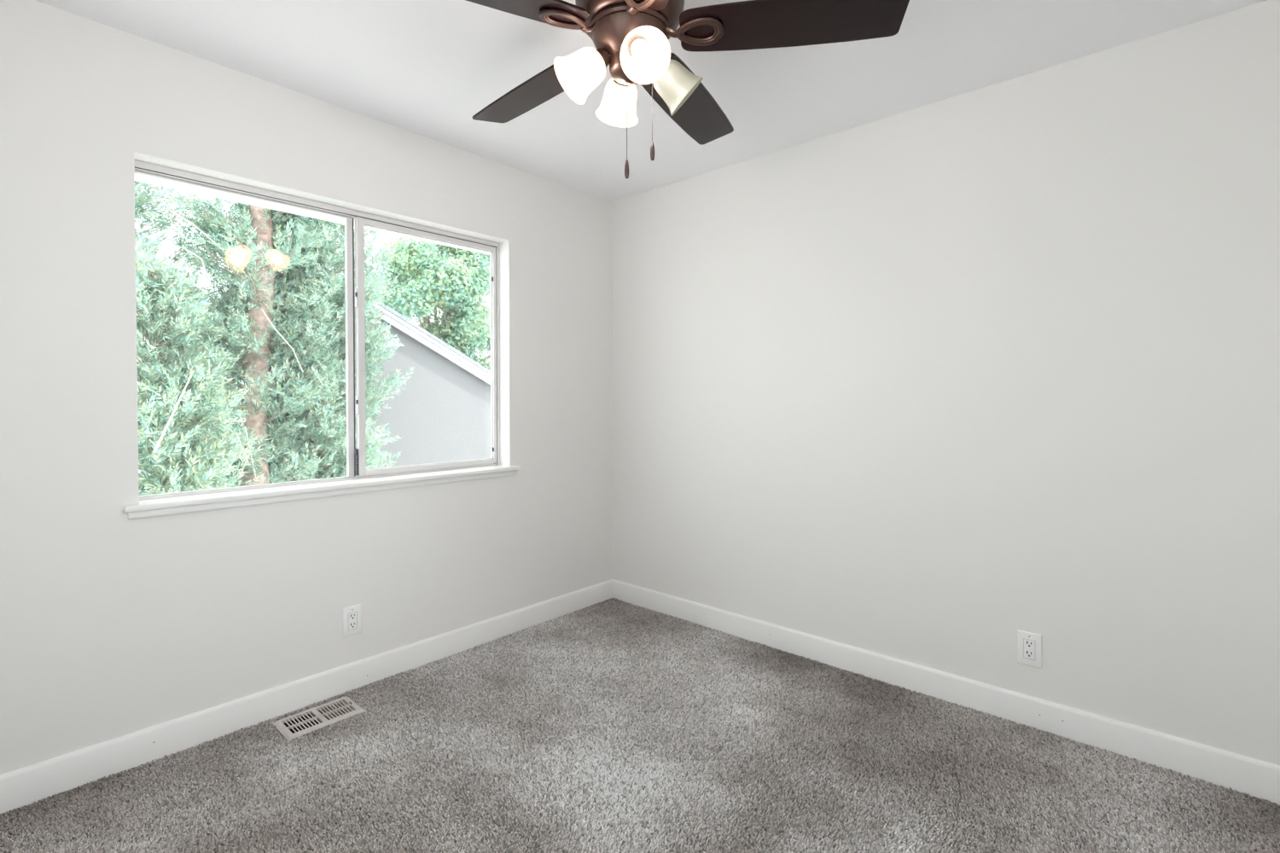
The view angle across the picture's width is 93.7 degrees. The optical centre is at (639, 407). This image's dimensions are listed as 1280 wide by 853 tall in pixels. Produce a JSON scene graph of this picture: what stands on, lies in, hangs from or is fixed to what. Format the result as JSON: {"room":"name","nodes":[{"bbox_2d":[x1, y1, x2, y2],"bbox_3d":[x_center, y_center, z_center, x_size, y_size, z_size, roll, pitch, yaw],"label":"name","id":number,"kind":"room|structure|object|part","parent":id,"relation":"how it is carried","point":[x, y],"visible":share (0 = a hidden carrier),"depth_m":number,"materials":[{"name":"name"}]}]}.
{"room":"empty bedroom","nodes":[
{"label":"empty bedroom","id":0,"kind":"room"},
{"bbox_2d":[0,0,612,774],"bbox_3d":[-1.245,0.035,2.611,0.160,2.560,3.370,1,1,42],"label":"wall","id":1,"kind":"structure","parent":0,"point":[113,625],"depth_m":2.13,"materials":[{"name":"white paint"}]},
{"bbox_2d":[0,579,612,814],"bbox_3d":[-1.179,1.141,2.569,0.015,0.128,3.050,1,1,42],"label":"baseboard","id":2,"kind":"structure","parent":1,"relation":"attached to","point":[22,787],"depth_m":2.26,"materials":[{"name":"white paint"}]},
{"bbox_2d":[134,173,489,255],"bbox_3d":[-1.764,-1.216,2.553,0.760,0.476,7.000,1,1,42],"label":"eave","id":3,"kind":"object","parent":1,"relation":"attached to","point":[138,177],"visible":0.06,"depth_m":2.92,"materials":[{"name":"white paint"}]},
{"bbox_2d":[123,151,520,519],"bbox_3d":[-1.221,-0.251,2.603,0.180,1.223,1.585,1,1,42],"label":"window","id":4,"kind":"structure","parent":1,"relation":"in","point":[356,216],"depth_m":2.64,"materials":[{"name":"silver metal"}]},
{"bbox_3d":[-1.524,-0.258,2.380,0.018,1.151,0.752,1,1,42],"label":"fixed sash","id":5,"kind":"part","parent":4,"relation":"part of","materials":[{"name":"clear glass"}]},
{"bbox_3d":[-1.008,-0.270,2.913,0.029,1.142,0.720,1,1,42],"label":"sliding sash","id":6,"kind":"part","parent":4,"relation":"part of","materials":[{"name":"clear glass"}]},
{"bbox_2d":[342,604,361,638],"bbox_3d":[-1.213,0.900,2.532,0.008,0.124,0.078,1,1,42],"label":"wall outlet","id":7,"kind":"object","parent":1,"relation":"attached to","point":[352,616],"visible":1,"depth_m":2.53,"materials":[{"name":"white plastic"}]},
{"bbox_2d":[348,611,356,630],"bbox_3d":[-1.211,0.900,2.530,0.001,0.069,0.034,1,1,42],"label":"receptacle","id":8,"kind":"object","parent":7,"relation":"attached to","point":[352,615],"depth_m":2.53,"materials":[{"name":"grey plastic"}]},
{"bbox_2d":[0,610,1279,852],"bbox_3d":[-0.049,1.269,1.558,3.050,0.120,3.050,1,1,42],"label":"floor","id":9,"kind":"structure","parent":0,"point":[431,820],"depth_m":1.86,"materials":[{"name":"grey carpet"}]},
{"bbox_2d":[272,696,365,741],"bbox_3d":[-1.234,1.248,2.312,0.172,0.138,0.275,1,1,42],"label":"floor vent","id":10,"kind":"object","parent":9,"relation":"in","point":[299,724],"visible":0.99,"depth_m":2.30,"materials":[{"name":"white metal"}]},
{"bbox_2d":[0,598,1279,852],"bbox_3d":[-0.049,1.204,1.557,3.021,0.012,3.021,1,1,42],"label":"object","id":11,"kind":"structure","parent":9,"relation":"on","point":[767,683],"depth_m":1.95,"materials":[{"name":"grey carpet"}]},
{"bbox_2d":[34,0,1267,201],"bbox_3d":[-0.050,-1.290,1.521,3.370,0.120,3.370,1,1,42],"label":"ceiling","id":12,"kind":"structure","parent":0,"point":[424,67],"depth_m":2.15,"materials":[{"name":"white paint"}]},
{"bbox_2d":[465,0,909,178],"bbox_3d":[-0.057,-0.931,1.683,1.345,0.602,1.397,1,1,42],"label":"ceiling fan","id":13,"kind":"object","parent":12,"relation":"hanging from","point":[629,36],"visible":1,"depth_m":1.60,"materials":[{"name":"brown wood"}]},
{"bbox_3d":[-0.407,-1.015,1.447,0.579,0.040,0.156,0,1,-27],"label":"blade","id":14,"kind":"part","parent":13,"relation":"part of","materials":[{"name":"black wood"}]},
{"bbox_3d":[-0.335,-1.022,1.942,0.582,0.040,0.162,1,1,42],"label":"blade","id":15,"kind":"part","parent":13,"relation":"part of","materials":[{"name":"black wood"}]},
{"bbox_3d":[-0.132,-0.922,1.619,0.045,0.044,0.044,1,1,42],"label":"bulb","id":16,"kind":"part","parent":13,"relation":"part of","materials":[{"name":"white glass"}]},
{"bbox_3d":[-0.098,-0.942,1.622,0.074,0.055,0.054,0,1,3],"label":"lamp arm","id":17,"kind":"part","parent":13,"relation":"part of","materials":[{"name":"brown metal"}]},
{"bbox_3d":[-0.054,-0.924,1.750,0.044,0.044,0.045,1,1,42],"label":"bulb","id":18,"kind":"part","parent":13,"relation":"part of","materials":[{"name":"white glass"}]},
{"bbox_3d":[-0.051,-0.943,1.716,0.054,0.055,0.074,0,1,3],"label":"lamp arm","id":19,"kind":"part","parent":13,"relation":"part of","materials":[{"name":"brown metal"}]},
{"bbox_3d":[-0.036,-0.789,1.647,0.002,0.218,0.002,1,1,42],"label":"pull chain","id":20,"kind":"part","parent":13,"relation":"part of","materials":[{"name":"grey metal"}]},
{"bbox_3d":[-0.004,-0.941,1.575,0.054,0.055,0.074,0,1,3],"label":"lamp arm","id":21,"kind":"part","parent":13,"relation":"part of","materials":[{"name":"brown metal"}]},
{"bbox_3d":[-0.001,-0.921,1.541,0.044,0.044,0.045,1,1,42],"label":"bulb","id":22,"kind":"part","parent":13,"relation":"part of","materials":[{"name":"white glass"}]},
{"bbox_3d":[0.042,-1.012,1.223,0.156,0.040,0.579,0,1,-9],"label":"blade","id":23,"kind":"part","parent":13,"relation":"part of","materials":[{"name":"black wood"}]},
{"bbox_3d":[0.034,-0.822,1.646,0.002,0.185,0.002,1,1,42],"label":"pull chain","id":24,"kind":"part","parent":13,"relation":"part of","materials":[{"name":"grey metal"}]},
{"bbox_3d":[0.043,-0.943,1.669,0.074,0.055,0.054,0,1,3],"label":"lamp arm","id":25,"kind":"part","parent":13,"relation":"part of","materials":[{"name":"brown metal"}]},
{"bbox_3d":[0.112,-0.895,1.679,0.134,0.139,0.139,1,1,42],"label":"lamp shade","id":26,"kind":"part","parent":13,"relation":"part of","materials":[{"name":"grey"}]},
{"bbox_3d":[0.165,-1.024,2.026,0.156,0.040,0.579,0,1,27],"label":"blade","id":27,"kind":"part","parent":13,"relation":"part of","materials":[{"name":"black wood"}]},
{"bbox_3d":[0.396,-1.018,1.587,0.579,0.040,0.156,0,1,8],"label":"blade","id":28,"kind":"part","parent":13,"relation":"part of","materials":[{"name":"black wood"}]},
{"bbox_2d":[612,0,1279,765],"bbox_3d":[1.081,0.032,2.682,3.210,2.560,0.160,1,1,42],"label":"wall","id":29,"kind":"structure","parent":0,"point":[933,384],"depth_m":2.30,"materials":[{"name":"white paint"}]},
{"bbox_2d":[612,579,1279,805],"bbox_3d":[0.964,1.138,2.687,3.050,0.128,0.015,1,1,42],"label":"baseboard","id":30,"kind":"structure","parent":29,"relation":"attached to","point":[1259,779],"depth_m":2.30,"materials":[{"name":"white paint"}]},
{"bbox_2d":[1017,629,1041,668],"bbox_3d":[1.457,0.904,2.245,0.078,0.124,0.008,1,1,42],"label":"wall outlet","id":31,"kind":"object","parent":29,"relation":"attached to","point":[1029,645],"visible":1,"depth_m":2.24,"materials":[{"name":"white plastic"}]},
{"bbox_2d":[1024,639,1035,659],"bbox_3d":[1.455,0.904,2.243,0.034,0.069,0.001,1,1,42],"label":"receptacle","id":32,"kind":"object","parent":31,"relation":"attached to","point":[1029,644],"depth_m":2.24,"materials":[{"name":"grey plastic"}]},
{"label":"outside","id":33,"kind":"structure","parent":0,"visible":0},
{"bbox_3d":[-15.565,3.786,24.254,49.700,0.200,70.000,1,1,42],"label":"ground","id":34,"kind":"structure","parent":33,"visible":0},
{"bbox_2d":[134,180,222,465],"bbox_3d":[-4.929,-0.078,5.163,2.312,8.084,2.239,0,1,8],"label":"conifer tree","id":35,"kind":"object","parent":34,"relation":"on","point":[143,198],"visible":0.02,"depth_m":5.51,"materials":[{"name":"green plant"}]},
{"bbox_2d":[135,236,266,495],"bbox_3d":[-3.865,1.279,4.764,1.624,5.374,1.574,0,1,6],"label":"conifer tree","id":36,"kind":"object","parent":34,"relation":"on","point":[169,404],"visible":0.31,"depth_m":4.68,"materials":[{"name":"green plant"}]},
{"bbox_2d":[161,190,346,487],"bbox_3d":[-4.093,-1.271,6.314,1.869,10.439,1.960,0,1,32],"label":"conifer tree","id":37,"kind":"object","parent":34,"relation":"on","point":[258,278],"visible":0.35,"depth_m":6.23,"materials":[{"name":"green plant"}]},
{"bbox_2d":[223,211,414,484],"bbox_3d":[-3.763,-0.883,7.067,1.982,9.644,2.029,0,1,11],"label":"conifer tree","id":38,"kind":"object","parent":34,"relation":"on","point":[372,281],"visible":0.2,"depth_m":6.86,"materials":[{"name":"green plant"}]},
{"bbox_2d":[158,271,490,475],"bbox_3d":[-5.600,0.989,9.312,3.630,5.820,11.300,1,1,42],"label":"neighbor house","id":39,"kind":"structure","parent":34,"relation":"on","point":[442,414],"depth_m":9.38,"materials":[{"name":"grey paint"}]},
{"bbox_3d":[-2.379,-0.426,10.198,0.018,2.905,5.650,1,1,42],"label":"fascia trim","id":40,"kind":"part","parent":39,"relation":"part of","materials":[{"name":"grey paint"}]},
{"bbox_2d":[372,235,490,371],"bbox_3d":[-5.069,-0.629,15.815,3.619,8.880,4.736,0,1,24],"label":"broadleaf tree","id":41,"kind":"object","parent":34,"relation":"on","point":[453,281],"visible":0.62,"depth_m":14.59,"materials":[{"name":"green plant"}]}
]}

